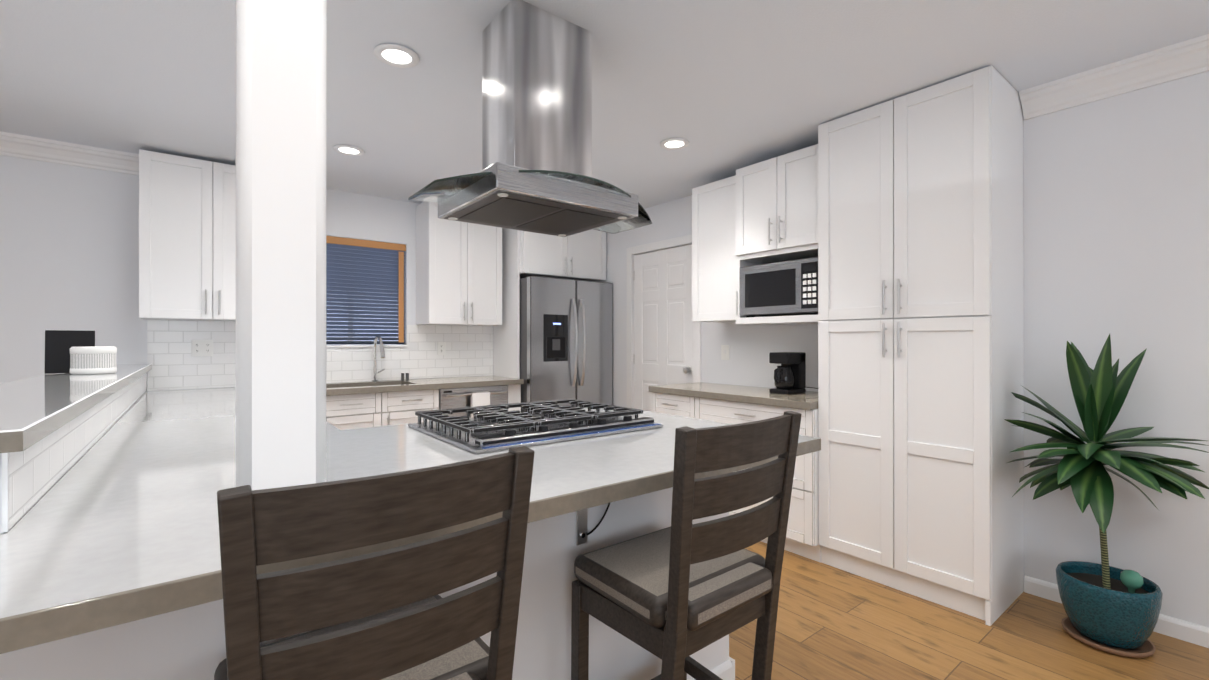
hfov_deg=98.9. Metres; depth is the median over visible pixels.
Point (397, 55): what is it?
recessed light
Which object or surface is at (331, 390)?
countertop
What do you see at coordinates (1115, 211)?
wall
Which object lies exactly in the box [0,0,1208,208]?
ceiling
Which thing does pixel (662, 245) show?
door frame
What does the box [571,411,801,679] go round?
stool
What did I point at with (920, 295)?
pantry cabinet
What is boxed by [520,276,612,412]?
refrigerator
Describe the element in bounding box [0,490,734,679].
kitchen island
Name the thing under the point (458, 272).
upper cabinet
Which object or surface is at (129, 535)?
island countertop
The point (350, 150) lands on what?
recessed light
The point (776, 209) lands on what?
upper cabinet
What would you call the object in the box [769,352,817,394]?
coffee maker
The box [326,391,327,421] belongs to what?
base cabinet
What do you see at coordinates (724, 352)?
light switch
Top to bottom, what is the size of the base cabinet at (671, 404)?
0.858 m
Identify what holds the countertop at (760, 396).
on the base cabinet at (728, 403)
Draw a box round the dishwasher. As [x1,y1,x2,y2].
[439,385,507,417]
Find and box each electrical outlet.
[191,340,212,355]
[437,342,445,354]
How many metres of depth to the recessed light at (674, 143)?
3.14 m
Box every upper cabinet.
[139,149,235,320]
[416,201,501,325]
[520,229,605,281]
[692,175,737,322]
[736,144,819,324]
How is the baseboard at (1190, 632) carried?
attached to the wall at (1115, 211)
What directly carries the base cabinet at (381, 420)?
on the floor
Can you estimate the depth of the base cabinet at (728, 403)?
2.92 m
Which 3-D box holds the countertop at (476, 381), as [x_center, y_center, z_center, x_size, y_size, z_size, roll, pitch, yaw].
[-1.235,0.363,4.468,0.888,0.042,0.592,0,0,-38]
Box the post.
[235,0,326,489]
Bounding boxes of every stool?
[214,446,534,679]
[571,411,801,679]
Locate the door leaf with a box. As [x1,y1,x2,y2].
[633,244,693,411]
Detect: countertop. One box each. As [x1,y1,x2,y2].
[0,394,820,657]
[140,387,234,398]
[328,387,399,394]
[396,376,523,390]
[400,387,411,390]
[649,382,817,409]
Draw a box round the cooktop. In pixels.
[408,399,662,453]
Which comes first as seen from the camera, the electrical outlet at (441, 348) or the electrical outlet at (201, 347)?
the electrical outlet at (201, 347)
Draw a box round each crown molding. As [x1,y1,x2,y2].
[0,131,138,174]
[1019,34,1208,119]
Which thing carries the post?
on the island countertop at (129, 535)
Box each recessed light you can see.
[333,145,364,155]
[374,43,419,67]
[660,138,688,149]
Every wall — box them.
[0,155,492,391]
[603,71,1208,626]
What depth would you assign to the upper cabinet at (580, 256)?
4.84 m
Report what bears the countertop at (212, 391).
on the base cabinet at (326, 391)
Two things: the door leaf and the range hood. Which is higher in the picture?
the range hood
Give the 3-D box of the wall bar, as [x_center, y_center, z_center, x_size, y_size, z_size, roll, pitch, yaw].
[-2.134,0.697,2.074,0.315,1.083,3.254,0,0,-38]
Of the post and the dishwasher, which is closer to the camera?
the post
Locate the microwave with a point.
(787, 288)
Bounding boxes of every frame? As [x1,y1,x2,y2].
[45,330,94,373]
[627,234,700,407]
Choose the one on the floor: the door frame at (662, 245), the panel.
the panel
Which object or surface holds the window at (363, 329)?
in the wall at (69, 247)
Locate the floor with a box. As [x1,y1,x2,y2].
[729,541,1208,679]
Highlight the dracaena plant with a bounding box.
[1004,334,1208,657]
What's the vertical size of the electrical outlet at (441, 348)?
0.115 m
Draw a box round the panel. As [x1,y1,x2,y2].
[493,228,602,378]
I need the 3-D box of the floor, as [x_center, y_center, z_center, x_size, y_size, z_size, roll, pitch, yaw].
[-0.851,1.261,0.237,7.660,0.050,7.930,0,0,-38]
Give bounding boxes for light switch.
[721,345,728,359]
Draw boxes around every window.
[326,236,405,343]
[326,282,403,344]
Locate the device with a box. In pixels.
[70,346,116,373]
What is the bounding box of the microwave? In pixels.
[740,257,817,317]
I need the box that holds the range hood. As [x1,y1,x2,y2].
[408,0,651,236]
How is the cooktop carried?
in the island countertop at (129, 535)
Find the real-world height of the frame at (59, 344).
0.205 m
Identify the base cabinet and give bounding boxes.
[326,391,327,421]
[328,415,422,429]
[652,394,684,416]
[685,398,820,562]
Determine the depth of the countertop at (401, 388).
3.89 m
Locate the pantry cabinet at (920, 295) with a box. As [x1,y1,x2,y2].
[818,65,1023,625]
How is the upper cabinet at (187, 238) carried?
attached to the wall at (69, 247)
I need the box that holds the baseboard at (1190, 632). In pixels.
[1024,576,1208,647]
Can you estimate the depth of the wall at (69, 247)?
3.35 m
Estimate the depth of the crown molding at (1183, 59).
2.25 m
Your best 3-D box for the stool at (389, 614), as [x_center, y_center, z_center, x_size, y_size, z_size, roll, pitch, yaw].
[-0.409,0.710,0.893,0.425,1.059,0.436,0,0,-38]
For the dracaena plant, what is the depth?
2.09 m
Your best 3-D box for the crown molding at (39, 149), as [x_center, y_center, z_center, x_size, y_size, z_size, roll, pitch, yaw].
[-4.624,-1.143,2.128,4.065,0.115,0.094,0,0,-38]
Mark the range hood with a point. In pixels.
(534, 175)
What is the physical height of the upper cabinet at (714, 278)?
0.984 m
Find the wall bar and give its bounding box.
[0,364,151,533]

